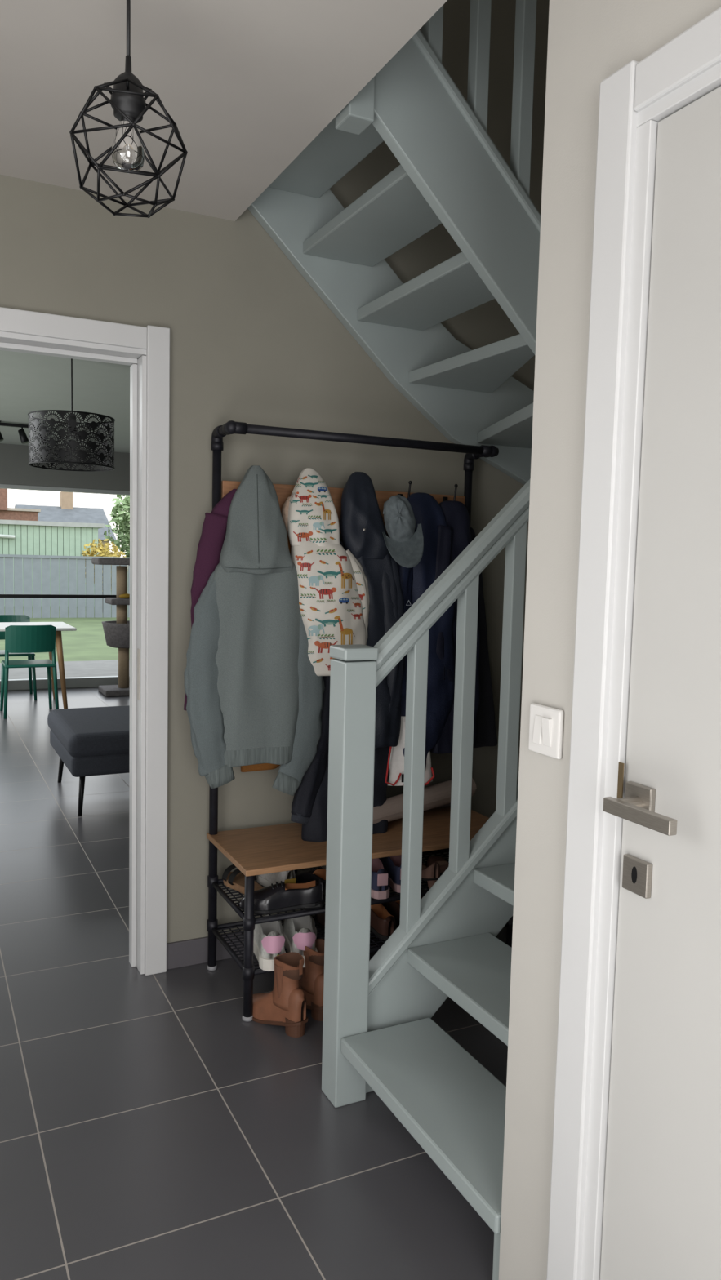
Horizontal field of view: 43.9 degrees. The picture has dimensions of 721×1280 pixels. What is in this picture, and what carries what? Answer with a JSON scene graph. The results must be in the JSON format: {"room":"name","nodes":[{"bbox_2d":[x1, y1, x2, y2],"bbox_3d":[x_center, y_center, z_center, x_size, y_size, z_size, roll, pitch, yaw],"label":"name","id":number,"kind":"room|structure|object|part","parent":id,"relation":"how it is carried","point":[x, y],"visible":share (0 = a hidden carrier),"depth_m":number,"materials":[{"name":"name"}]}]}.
{"room":"entrance hallway","nodes":[
{"label":"entrance hallway","id":0,"kind":"room"},
{"bbox_2d":[0,443,129,490],"bbox_3d":[-3.658,-0.734,9.179,7.600,2.510,0.150,-1,6,-26],"label":"wall","id":1,"kind":"structure","parent":0,"point":[15,468],"depth_m":9.26,"materials":[{"name":"grey paint"}]},
{"bbox_2d":[0,484,129,690],"bbox_3d":[-3.302,-0.541,9.369,5.600,2.110,0.100,-1,6,-26],"label":"window","id":2,"kind":"structure","parent":1,"relation":"in","point":[80,682],"depth_m":9.43,"materials":[{"name":"black metal"}]},
{"bbox_3d":[-3.306,-0.459,9.381,5.480,0.035,0.030,-1,5,-26],"label":"black rail","id":3,"kind":"part","parent":2,"relation":"part of","materials":[{"name":"metal"}]},
{"bbox_2d":[0,350,130,453],"bbox_3d":[-2.136,-1.739,6.062,7.800,0.100,6.885,-1,6,-26],"label":"ceiling","id":4,"kind":"structure","parent":0,"point":[29,382],"depth_m":6.08,"materials":[{"name":"white paint"}]},
{"bbox_2d":[0,420,48,444],"bbox_3d":[-3.047,-1.747,7.489,0.830,0.172,0.111,-1,6,-26],"label":"track spotlight","id":5,"kind":"object","parent":4,"relation":"attached to","point":[24,438],"visible":0.59,"depth_m":7.55,"materials":[{"name":"black metal"}]},
{"bbox_2d":[27,358,115,471],"bbox_3d":[-1.607,-1.274,4.986,0.464,0.615,0.464,-1,6,-26],"label":"drum pendant","id":6,"kind":"object","parent":4,"relation":"hanging from","point":[72,424],"visible":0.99,"depth_m":4.84,"materials":[{"name":"black metal"}]},
{"bbox_3d":[-1.611,-1.106,5.000,0.464,0.277,0.464,-1,5,-26],"label":"shade frame","id":7,"kind":"part","parent":6,"relation":"part of","materials":[{"name":"black metal"}]},
{"bbox_3d":[-1.611,-1.106,5.000,0.456,0.270,0.456,-1,5,-26],"label":"lamp shade","id":8,"kind":"part","parent":6,"relation":"part of","materials":[{"name":"black metal"}]},
{"bbox_3d":[-1.604,-1.418,4.973,0.007,0.327,0.007,6,7,41],"label":"cord","id":9,"kind":"part","parent":6,"relation":"part of","materials":[{"name":"black plastic"}]},
{"bbox_2d":[67,413,76,433],"bbox_3d":[-1.609,-1.210,4.991,0.048,0.110,0.048,-1,5,-26],"label":"socket","id":10,"kind":"object","parent":6,"relation":"attached to","point":[71,413],"depth_m":4.97,"materials":[{"name":"black plastic"}]},
{"bbox_2d":[0,0,447,221],"bbox_3d":[-0.197,-1.223,0.359,1.907,0.145,4.830,-1,6,-26],"label":"ceiling","id":11,"kind":"structure","parent":0,"point":[246,86],"depth_m":2.07,"materials":[{"name":"paint"}]},
{"bbox_2d":[69,0,187,217],"bbox_3d":[-0.426,-1.032,1.632,0.207,0.464,0.204,-1,6,-26],"label":"pendant lamp","id":12,"kind":"object","parent":11,"relation":"hanging from","point":[128,103],"visible":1,"depth_m":1.63,"materials":[{"name":"black metal"}]},
{"bbox_2d":[111,55,146,123],"bbox_3d":[-0.426,-1.013,1.641,0.062,0.108,0.062,-1,5,-26],"label":"socket","id":13,"kind":"object","parent":12,"relation":"attached to","point":[132,105],"depth_m":1.62,"materials":[{"name":"black plastic"}]},
{"bbox_3d":[-0.423,-1.146,1.630,0.007,0.218,0.007,-1,5,-26],"label":"cord","id":14,"kind":"part","parent":12,"relation":"part of","materials":[{"name":"black plastic"}]},
{"bbox_3d":[-0.428,-0.914,1.650,0.060,0.099,0.060,-1,5,-26],"label":"bulb","id":15,"kind":"part","parent":12,"relation":"part of","materials":[{"name":"clear glass"}]},
{"bbox_2d":[0,686,507,1279],"bbox_3d":[-1.088,1.060,4.047,7.600,0.060,11.800,-1,6,-26],"label":"floor","id":16,"kind":"structure","parent":0,"point":[149,1130],"depth_m":2.28,"materials":[{"name":"tile"}]},
{"bbox_2d":[0,614,37,700],"bbox_3d":[-3.423,0.169,8.738,0.455,0.801,0.483,-1,6,-26],"label":"dining chair","id":17,"kind":"object","parent":16,"relation":"on","point":[3,618],"visible":0.45,"depth_m":8.87,"materials":[{"name":"green plastic"}]},
{"bbox_3d":[-3.496,-0.127,8.875,0.410,0.240,0.123,-1,5,-26],"label":"backrest","id":18,"kind":"part","parent":17,"relation":"part of","materials":[{"name":"green plastic"}]},
{"bbox_3d":[-3.412,0.128,8.714,0.420,0.025,0.410,-1,5,-26],"label":"seat","id":19,"kind":"part","parent":17,"relation":"part of","materials":[{"name":"green plastic"}]},
{"bbox_3d":[-3.321,0.249,8.984,0.035,0.604,0.101,1,5,-8],"label":"leg","id":20,"kind":"part","parent":17,"relation":"part of","materials":[{"name":"green plastic"}]},
{"bbox_3d":[-3.155,0.362,8.653,0.066,0.442,0.032,4,6,28],"label":"leg","id":21,"kind":"part","parent":17,"relation":"part of","materials":[{"name":"green plastic"}]},
{"bbox_2d":[0,625,58,719],"bbox_3d":[-2.923,0.254,7.889,0.455,0.801,0.483,-1,6,-26],"label":"dining chair","id":22,"kind":"object","parent":16,"relation":"on","point":[18,638],"visible":0.98,"depth_m":7.71,"materials":[{"name":"green plastic"}]},
{"bbox_3d":[-3.200,0.417,8.004,0.066,0.442,0.032,4,6,28],"label":"leg","id":23,"kind":"part","parent":22,"relation":"part of","materials":[{"name":"green plastic"}]},
{"bbox_3d":[-3.030,0.370,7.660,0.035,0.604,0.101,1,5,-8],"label":"leg","id":24,"kind":"part","parent":22,"relation":"part of","materials":[{"name":"green plastic"}]},
{"bbox_3d":[-2.933,0.209,7.906,0.420,0.025,0.410,-1,5,-26],"label":"seat","id":25,"kind":"part","parent":22,"relation":"part of","materials":[{"name":"green plastic"}]},
{"bbox_3d":[-2.837,-0.010,7.704,0.410,0.240,0.123,-1,5,-26],"label":"backrest","id":26,"kind":"part","parent":22,"relation":"part of","materials":[{"name":"green plastic"}]},
{"bbox_3d":[-2.842,0.411,8.181,0.032,0.442,0.066,2,5,9],"label":"leg","id":27,"kind":"part","parent":22,"relation":"part of","materials":[{"name":"green plastic"}]},
{"bbox_3d":[-2.674,0.364,7.836,0.035,0.604,0.101,-3,7,-44],"label":"leg","id":28,"kind":"part","parent":22,"relation":"part of","materials":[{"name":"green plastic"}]},
{"bbox_2d":[0,622,76,708],"bbox_3d":[-3.539,0.245,8.118,1.740,0.752,0.820,-1,6,-26],"label":"dining table","id":29,"kind":"object","parent":16,"relation":"on","point":[60,626],"visible":0.64,"depth_m":8.16,"materials":[{"name":"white wood"}]},
{"bbox_3d":[-3.011,0.216,8.732,0.058,0.730,0.131,3,5,18],"label":"leg","id":30,"kind":"part","parent":29,"relation":"part of","materials":[{"name":"brown wood"}]},
{"bbox_3d":[-2.731,0.271,8.168,0.131,0.730,0.058,3,5,19],"label":"leg","id":31,"kind":"part","parent":29,"relation":"part of","materials":[{"name":"brown wood"}]},
{"bbox_2d":[47,705,129,815],"bbox_3d":[-1.330,0.684,5.358,0.930,0.457,0.930,-1,6,-26],"label":"ottoman","id":32,"kind":"object","parent":16,"relation":"on","point":[95,740],"visible":0.56,"depth_m":4.87,"materials":[{"name":"grey fabric"}]},
{"bbox_3d":[-1.846,0.769,5.527,0.063,0.234,0.030,4,6,28],"label":"leg","id":33,"kind":"part","parent":32,"relation":"part of","materials":[{"name":"black metal"}]},
{"bbox_3d":[-1.516,0.834,4.862,0.030,0.234,0.063,2,5,9],"label":"leg","id":34,"kind":"part","parent":32,"relation":"part of","materials":[{"name":"black metal"}]},
{"bbox_2d":[47,705,129,757],"bbox_3d":[-1.326,0.524,5.344,0.930,0.135,0.930,-1,5,-26],"label":"cushion","id":35,"kind":"object","parent":32,"relation":"on","point":[95,731],"depth_m":4.94,"materials":[{"name":"grey fabric"}]},
{"bbox_2d":[91,557,129,696],"bbox_3d":[-2.434,-0.143,9.188,0.570,1.390,0.500,-1,6,-26],"label":"cat tree","id":36,"kind":"object","parent":16,"relation":"on","point":[117,633],"visible":0.73,"depth_m":9.08,"materials":[{"name":"fabric"}]},
{"bbox_2d":[102,620,129,648],"bbox_3d":[-2.405,-0.057,9.211,0.500,0.255,0.500,-1,5,-26],"label":"basket","id":37,"kind":"object","parent":36,"relation":"on","point":[117,633],"depth_m":9.01,"materials":[{"name":"grey fabric"}]},
{"bbox_3d":[-2.437,-0.591,9.143,0.110,0.330,0.110,-1,5,-26],"label":"post","id":38,"kind":"part","parent":36,"relation":"part of","materials":[{"name":"fabric"}]},
{"bbox_3d":[-2.445,-0.267,9.171,0.110,0.200,0.110,-1,5,-26],"label":"post","id":39,"kind":"part","parent":36,"relation":"part of","materials":[{"name":"fabric"}]},
{"bbox_3d":[-2.440,0.270,9.226,0.110,0.440,0.110,-1,5,-26],"label":"post","id":40,"kind":"part","parent":36,"relation":"part of","materials":[{"name":"fabric"}]},
{"bbox_2d":[119,593,129,598],"bbox_3d":[-2.400,-0.449,9.141,0.143,0.055,0.110,-1,6,-26],"label":"toy","id":41,"kind":"object","parent":36,"relation":"on","point":[125,595],"visible":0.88,"depth_m":9.10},
{"bbox_2d":[252,951,308,1037],"bbox_3d":[-0.258,1.048,2.721,0.258,0.232,0.096,6,7,43],"label":"boot","id":42,"kind":"object","parent":16,"relation":"on","point":[285,1006],"visible":0.9,"depth_m":2.65,"materials":[{"name":"beige leather"}]},
{"bbox_3d":[-0.243,1.015,2.656,0.038,0.100,0.010,6,7,43],"label":"elastic panel","id":43,"kind":"part","parent":42,"relation":"part of","materials":[{"name":"brown leather"}]},
{"bbox_2d":[298,938,324,1021],"bbox_3d":[-0.177,1.041,2.827,0.096,0.232,0.258,-3,6,-39],"label":"boot","id":44,"kind":"object","parent":16,"relation":"on","point":[311,983],"visible":0.48,"depth_m":2.75,"materials":[{"name":"beige leather"}]},
{"bbox_3d":[-0.171,1.008,2.762,0.010,0.100,0.038,-3,6,-39],"label":"elastic panel","id":45,"kind":"part","parent":44,"relation":"part of","materials":[{"name":"brown leather"}]},
{"bbox_2d":[206,420,512,1022],"bbox_3d":[0.030,0.225,3.041,1.014,1.831,0.409,-1,6,-26],"label":"coat rack","id":46,"kind":"object","parent":16,"relation":"on","point":[264,850],"depth_m":2.99,"materials":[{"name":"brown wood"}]},
{"bbox_2d":[183,488,236,710],"bbox_3d":[-0.425,-0.131,2.913,0.323,0.716,0.093,-2,6,-32],"label":"jacket","id":47,"kind":"object","parent":46,"relation":"hanging from","point":[212,537],"visible":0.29,"depth_m":2.82,"materials":[{"name":"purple fabric"}]},
{"bbox_2d":[222,864,264,894],"bbox_3d":[-0.382,0.795,2.965,0.092,0.062,0.230,-2,6,-36],"label":"sandal","id":48,"kind":"object","parent":46,"relation":"on","point":[235,880],"visible":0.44,"depth_m":2.97},
{"bbox_3d":[-0.339,0.928,2.717,0.036,0.444,0.036,-1,5,-26],"label":"leg","id":49,"kind":"part","parent":46,"relation":"part of","materials":[{"name":"black metal"}]},
{"bbox_2d":[183,465,324,795],"bbox_3d":[-0.342,-0.023,2.869,0.474,1.069,0.150,-1,6,-26],"label":"hoodie","id":50,"kind":"object","parent":46,"relation":"hanging from","point":[253,690],"visible":0.99,"depth_m":2.82,"materials":[{"name":"grey fabric"}]},
{"bbox_2d":[219,465,293,573],"bbox_3d":[-0.334,-0.383,2.840,0.238,0.346,0.141,-1,5,-26],"label":"hood","id":51,"kind":"object","parent":50,"relation":"attached to","point":[255,541],"depth_m":2.81,"materials":[{"name":"grey fabric"}]},
{"bbox_2d":[240,535,291,772],"bbox_3d":[-0.256,0.014,3.029,0.328,0.854,0.056,-1,6,-26],"label":"jacket","id":52,"kind":"object","parent":46,"relation":"hanging from","point":[263,766],"visible":0.03,"depth_m":3.00,"materials":[{"name":"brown fabric"}]},
{"bbox_2d":[253,914,285,971],"bbox_3d":[-0.293,0.935,2.854,0.117,0.125,0.284,0,5,-13],"label":"sneaker","id":53,"kind":"object","parent":46,"relation":"on","point":[268,937],"visible":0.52,"depth_m":2.74,"materials":[{"name":"grey leather"}]},
{"bbox_3d":[-0.265,0.927,2.737,0.074,0.055,0.030,0,5,-13],"label":"heel panel","id":54,"kind":"part","parent":53,"relation":"part of","materials":[{"name":"pink fabric"}]},
{"bbox_2d":[255,870,295,887],"bbox_3d":[-0.282,0.772,3.002,0.097,0.106,0.236,-1,6,-28],"label":"sneaker","id":55,"kind":"object","parent":46,"relation":"on","point":[286,877],"visible":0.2,"depth_m":2.93,"materials":[{"name":"white leather"}]},
{"bbox_2d":[237,879,324,915],"bbox_3d":[-0.249,0.798,2.810,0.270,0.088,0.104,0,5,-10],"label":"shoe","id":56,"kind":"object","parent":46,"relation":"on","point":[280,897],"visible":0.9,"depth_m":2.79,"materials":[{"name":"black leather"}]},
{"bbox_2d":[282,915,317,967],"bbox_3d":[-0.192,0.935,2.885,0.117,0.125,0.284,1,5,-9],"label":"sneaker","id":57,"kind":"object","parent":46,"relation":"on","point":[300,932],"visible":0.57,"depth_m":2.83,"materials":[{"name":"grey leather"}]},
{"bbox_3d":[-0.172,0.927,2.767,0.074,0.055,0.030,1,5,-9],"label":"heel panel","id":58,"kind":"part","parent":57,"relation":"part of","materials":[{"name":"pink fabric"}]},
{"bbox_2d":[295,866,325,902],"bbox_3d":[-0.140,0.788,2.959,0.104,0.088,0.270,-2,6,-32],"label":"shoe","id":59,"kind":"object","parent":46,"relation":"on","point":[308,874],"visible":0.49,"depth_m":2.95,"materials":[{"name":"black leather"}]},
{"bbox_2d":[315,905,324,931],"bbox_3d":[-0.081,0.948,3.034,0.097,0.079,0.278,-1,5,-21],"label":"loafer","id":60,"kind":"object","parent":46,"relation":"on","point":[320,917],"visible":0.12,"depth_m":3.06,"materials":[{"name":"brown leather"}]},
{"bbox_2d":[281,467,369,675],"bbox_3d":[-0.111,-0.223,2.953,0.301,0.681,0.144,0,5,-11],"label":"raincoat","id":61,"kind":"object","parent":46,"relation":"hanging from","point":[334,600],"visible":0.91,"depth_m":2.90,"materials":[{"name":"white fabric"}]},
{"bbox_2d":[281,467,339,546],"bbox_3d":[-0.161,-0.436,2.937,0.183,0.258,0.116,-1,5,-26],"label":"hood","id":62,"kind":"object","parent":61,"relation":"attached to","point":[309,516],"depth_m":2.91,"materials":[{"name":"white fabric"}]},
{"bbox_2d":[212,848,448,924],"bbox_3d":[0.016,0.833,3.092,0.989,0.016,0.387,-1,5,-26],"label":"shoe shelf","id":63,"kind":"object","parent":46,"relation":"attached to","point":[215,882],"depth_m":2.89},
{"bbox_2d":[290,541,389,841],"bbox_3d":[-0.054,0.169,3.062,0.414,1.006,0.190,-1,6,-26],"label":"coat","id":64,"kind":"object","parent":46,"relation":"hanging from","point":[309,803],"visible":0.2,"depth_m":2.98,"materials":[{"name":"black fabric"}]},
{"bbox_2d":[211,914,508,975],"bbox_3d":[0.013,0.992,3.106,0.989,0.016,0.387,-1,5,-26],"label":"shoe shelf","id":65,"kind":"object","parent":46,"relation":"attached to","point":[251,971],"depth_m":2.96,"materials":[{"name":"black metal"}]},
{"bbox_3d":[0.031,-0.670,3.006,1.014,0.042,0.060,-1,5,-26],"label":"hanging rail","id":66,"kind":"part","parent":46,"relation":"part of","materials":[{"name":"black metal"}]},
{"bbox_2d":[340,471,404,748],"bbox_3d":[0.040,-0.099,3.065,0.243,0.943,0.129,-1,6,-26],"label":"jacket","id":67,"kind":"object","parent":46,"relation":"hanging from","point":[362,524],"visible":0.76,"depth_m":3.02,"materials":[{"name":"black fabric"}]},
{"bbox_2d":[340,471,388,559],"bbox_3d":[0.014,-0.421,3.026,0.173,0.296,0.118,-1,5,-26],"label":"hood","id":68,"kind":"object","parent":67,"relation":"attached to","point":[362,524],"depth_m":2.99,"materials":[{"name":"blue fabric"}]},
{"bbox_2d":[370,857,389,899],"bbox_3d":[0.042,0.778,3.017,0.092,0.106,0.246,0,5,-14],"label":"sneaker","id":69,"kind":"object","parent":46,"relation":"on","point":[380,890],"visible":0.57,"depth_m":2.91,"materials":[{"name":"blue fabric"}]},
{"bbox_2d":[369,903,395,940],"bbox_3d":[0.049,0.946,3.098,0.097,0.079,0.278,-1,5,-23],"label":"loafer","id":70,"kind":"object","parent":46,"relation":"on","point":[382,924],"visible":0.48,"depth_m":3.00,"materials":[{"name":"brown leather"}]},
{"bbox_2d":[378,854,401,893],"bbox_3d":[0.118,0.775,3.077,0.092,0.106,0.246,0,5,-14],"label":"sneaker","id":71,"kind":"object","parent":46,"relation":"on","point":[392,864],"visible":0.33,"depth_m":3.02,"materials":[{"name":"fabric"}]},
{"bbox_2d":[382,893,399,925],"bbox_3d":[0.143,0.943,3.155,0.097,0.079,0.278,-1,5,-22],"label":"loafer","id":72,"kind":"object","parent":46,"relation":"on","point":[393,908],"visible":0.15,"depth_m":3.13,"materials":[{"name":"brown leather"}]},
{"bbox_3d":[0.136,-0.399,3.011,0.106,0.183,0.059,-13,6,-3],"label":"crown","id":73,"kind":"part","parent":46,"relation":"part of","materials":[{"name":"grey fabric"}]},
{"bbox_3d":[0.143,-0.366,3.006,0.140,0.246,0.077,1,5,-4],"label":"baseball cap","id":74,"kind":"part","parent":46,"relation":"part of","materials":[{"name":"grey fabric"}]},
{"bbox_2d":[385,715,435,786],"bbox_3d":[0.170,0.395,3.182,0.210,0.254,0.067,-1,6,-26],"label":"tote bag","id":75,"kind":"object","parent":46,"relation":"hanging from","point":[395,757],"visible":0.42,"depth_m":3.15,"materials":[{"name":"white fabric"}]},
{"bbox_2d":[386,797,450,808],"bbox_3d":[0.221,0.606,3.347,0.340,0.061,0.065,-1,6,-29],"label":"rolled mat","id":76,"kind":"object","parent":46,"relation":"on","point":[448,804],"visible":0.02,"depth_m":3.38,"materials":[{"name":"beige plastic"}]},
{"bbox_2d":[373,777,476,823],"bbox_3d":[0.207,0.579,3.214,0.494,0.130,0.085,-2,6,-35],"label":"rolled mat","id":77,"kind":"object","parent":46,"relation":"on","point":[438,794],"visible":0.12,"depth_m":3.19,"materials":[{"name":"beige plastic"}]},
{"bbox_2d":[397,492,455,770],"bbox_3d":[0.203,-0.025,3.184,0.305,0.996,0.141,-2,6,-34],"label":"jacket","id":78,"kind":"object","parent":46,"relation":"hanging from","point":[415,580],"visible":0.46,"depth_m":3.16,"materials":[{"name":"blue fabric"}]},
{"bbox_2d":[421,862,439,888],"bbox_3d":[0.213,0.780,3.098,0.087,0.097,0.253,0,5,-18],"label":"pump","id":79,"kind":"object","parent":46,"relation":"on","point":[431,873],"visible":0.46,"depth_m":2.99,"materials":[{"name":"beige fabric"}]},
{"bbox_2d":[425,855,448,875],"bbox_3d":[0.294,0.778,3.149,0.087,0.097,0.253,0,5,-18],"label":"pump","id":80,"kind":"object","parent":46,"relation":"on","point":[443,864],"visible":0.37,"depth_m":3.18,"materials":[{"name":"beige fabric"}]},
{"bbox_2d":[429,500,480,753],"bbox_3d":[0.332,-0.047,3.257,0.251,0.916,0.127,-1,6,-26],"label":"jacket","id":81,"kind":"object","parent":46,"relation":"hanging from","point":[453,538],"visible":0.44,"depth_m":3.22,"materials":[{"name":"blue fabric"}]},
{"bbox_2d":[470,527,497,747],"bbox_3d":[0.433,-0.007,3.365,0.215,0.828,0.074,-1,6,-26],"label":"coat","id":82,"kind":"object","parent":46,"relation":"hanging from","point":[486,735],"visible":0.23,"depth_m":3.38,"materials":[{"name":"black fabric"}]},
{"bbox_3d":[0.533,0.912,3.148,0.036,0.444,0.036,-1,5,-26],"label":"leg","id":83,"kind":"part","parent":46,"relation":"part of","materials":[{"name":"black metal"}]},
{"bbox_2d":[247,0,540,1279],"bbox_3d":[0.611,-0.686,2.594,1.542,3.750,1.648,-1,6,-26],"label":"staircase","id":84,"kind":"structure","parent":16,"relation":"on","point":[380,1035],"depth_m":2.39,"materials":[{"name":"paint"}]},
{"bbox_3d":[-0.031,0.626,2.311,0.090,1.155,0.090,-1,5,-26],"label":"newel post","id":85,"kind":"part","parent":84,"relation":"part of","materials":[{"name":"paint"}]},
{"bbox_3d":[-0.001,-1.891,2.187,0.070,1.210,0.085,-1,5,-26],"label":"newel post","id":86,"kind":"part","parent":84,"relation":"part of","materials":[{"name":"paint"}]},
{"bbox_3d":[0.273,0.632,2.463,0.590,0.595,0.064,-1,5,-26],"label":"rail","id":87,"kind":"part","parent":84,"relation":"part of","materials":[{"name":"paint"}]},
{"bbox_3d":[0.303,-0.234,2.392,0.610,0.632,0.066,-1,5,-26],"label":"handrail","id":88,"kind":"part","parent":84,"relation":"part of","materials":[{"name":"paint"}]},
{"bbox_3d":[0.278,-1.372,2.365,0.640,0.642,0.064,-1,5,-26],"label":"rail","id":89,"kind":"part","parent":84,"relation":"part of","materials":[{"name":"paint"}]},
{"bbox_2d":[0,0,549,942],"bbox_3d":[-0.615,-1.371,2.919,3.430,5.000,0.135,-1,6,-26],"label":"wall","id":90,"kind":"structure","parent":0,"point":[252,342],"depth_m":3.04,"materials":[{"name":"beige paint"}]},
{"bbox_2d":[0,306,169,975],"bbox_3d":[-1.109,0.066,2.811,0.974,2.132,0.183,-1,6,-26],"label":"door frame","id":91,"kind":"structure","parent":90,"relation":"attached to","point":[146,349],"depth_m":2.92,"materials":[{"name":"wood"}]},
{"bbox_3d":[-1.051,-0.949,2.655,0.830,0.068,0.024,-1,5,-26],"label":"head casing","id":92,"kind":"part","parent":91,"relation":"part of","materials":[{"name":"white wood"}]},
{"bbox_3d":[-0.735,0.114,2.961,0.002,0.170,0.025,-1,5,-26],"label":"strike plate","id":93,"kind":"part","parent":91,"relation":"part of","materials":[{"name":"metal"}]},
{"bbox_3d":[-0.670,0.066,2.942,0.072,2.132,0.028,-1,5,-26],"label":"casing","id":94,"kind":"part","parent":91,"relation":"part of","materials":[{"name":"white wood"}]},
{"bbox_2d":[166,918,397,969],"bbox_3d":[0.115,1.067,3.438,1.743,0.090,0.012,-1,6,-26],"label":"baseboard","id":95,"kind":"structure","parent":90,"relation":"attached to","point":[191,952],"depth_m":3.09,"materials":[{"name":"tile"}]},
{"bbox_2d":[498,0,720,1279],"bbox_3d":[1.046,0.005,0.172,0.113,2.810,3.180,-1,6,-26],"label":"wall","id":96,"kind":"structure","parent":0,"point":[588,41],"depth_m":1.50,"materials":[{"name":"beige paint"}]},
{"bbox_2d":[528,702,563,759],"bbox_3d":[0.311,0.154,1.516,0.017,0.084,0.084,-1,6,-26],"label":"light switch","id":97,"kind":"object","parent":96,"relation":"attached to","point":[545,722],"visible":1,"depth_m":1.50,"materials":[{"name":"plastic"}]},
{"bbox_2d":[546,6,720,1279],"bbox_3d":[0.608,0.264,0.995,0.177,2.132,1.050,-1,6,-26],"label":"door","id":98,"kind":"structure","parent":96,"relation":"in","point":[635,1185],"depth_m":1.31,"materials":[{"name":"paint"}]},
{"bbox_3d":[0.360,0.222,1.415,0.022,2.132,0.072,-1,5,-26],"label":"casing","id":99,"kind":"part","parent":98,"relation":"part of","materials":[{"name":"white wood"}]},
{"bbox_3d":[0.393,0.215,1.352,0.002,0.060,0.010,-1,5,-26],"label":"strike plate","id":100,"kind":"part","parent":98,"relation":"part of","materials":[{"name":"gold metal"}]},
{"bbox_3d":[0.411,0.351,1.332,0.010,0.052,0.052,-1,5,-26],"label":"lock plate","id":101,"kind":"part","parent":98,"relation":"part of","materials":[{"name":"metal"}]},
{"bbox_3d":[0.389,0.246,1.253,0.014,0.021,0.130,-1,5,-26],"label":"lever","id":102,"kind":"part","parent":98,"relation":"part of","materials":[{"name":"metal"}]},
{"bbox_3d":[0.413,0.240,1.324,0.010,0.052,0.052,-1,5,-26],"label":"handle","id":103,"kind":"part","parent":98,"relation":"part of","materials":[{"name":"metal"}]},
{"bbox_3d":[0.603,-0.758,0.891,0.018,0.066,0.906,-1,5,-26],"label":"head casing","id":104,"kind":"part","parent":98,"relation":"part of","materials":[{"name":"white wood"}]},
{"label":"outside","id":105,"kind":"structure","parent":0,"visible":0},
{"bbox_2d":[0,569,129,662],"bbox_3d":[-15.939,-4.565,65.940,150.000,0.080,107.400,-1,6,-26],"label":"lawn","id":106,"kind":"structure","parent":105,"point":[88,642],"depth_m":15.12,"materials":[{"name":"green plant"}]},
{"bbox_2d":[0,488,40,520],"bbox_3d":[-18.729,-4.189,36.186,10.300,4.233,6.300,-1,6,-26],"label":"brick house","id":107,"kind":"structure","parent":106,"relation":"on","point":[6,513],"depth_m":35.28,"materials":[{"name":"brick"}]},
{"bbox_2d":[0,519,104,606],"bbox_3d":[-12.961,-2.268,25.828,10.124,2.460,4.230,-1,6,-26],"label":"shed","id":108,"kind":"object","parent":106,"relation":"on","point":[21,537],"visible":0.44,"depth_m":25.53,"materials":[{"name":"green wood"}]},
{"bbox_2d":[0,554,129,617],"bbox_3d":[-6.179,-1.269,21.485,20.000,1.460,0.100,-1,6,-26],"label":"fence","id":109,"kind":"object","parent":106,"relation":"on","point":[81,568],"visible":0.16,"depth_m":21.00,"materials":[{"name":"grey wood"}]},
{"bbox_3d":[-6.163,-1.966,21.425,20.000,0.060,0.100,-1,5,-26],"label":"rail","id":110,"kind":"part","parent":109,"relation":"part of","materials":[{"name":"grey wood"}]},
{"bbox_2d":[14,491,116,554],"bbox_3d":[-15.519,-5.252,46.247,4.324,4.774,7.400,-1,6,-26],"label":"house","id":111,"kind":"structure","parent":106,"relation":"on","point":[65,513],"depth_m":45.46,"materials":[{"name":"stone"}]},
{"bbox_2d":[81,538,126,590],"bbox_3d":[-6.691,-1.662,23.397,1.382,1.971,1.065,-1,6,-26],"label":"shrub","id":112,"kind":"object","parent":106,"relation":"on","point":[104,552],"visible":0.28,"depth_m":23.22,"materials":[{"name":"yellow plant"}]},
{"bbox_2d":[103,494,129,557],"bbox_3d":[-7.109,-3.230,29.729,2.850,3.992,2.689,-1,6,-26],"label":"tree","id":113,"kind":"object","parent":106,"relation":"on","point":[122,519],"visible":0.16,"depth_m":29.18,"materials":[{"name":"green plant"}]},
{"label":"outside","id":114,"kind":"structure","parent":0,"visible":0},
{"bbox_2d":[0,659,129,679],"bbox_3d":[-3.233,0.448,11.075,28.000,0.090,2.650,-1,6,-26],"label":"patio","id":115,"kind":"structure","parent":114,"point":[89,668],"depth_m":11.21,"materials":[{"name":"grey concrete"}]}
]}

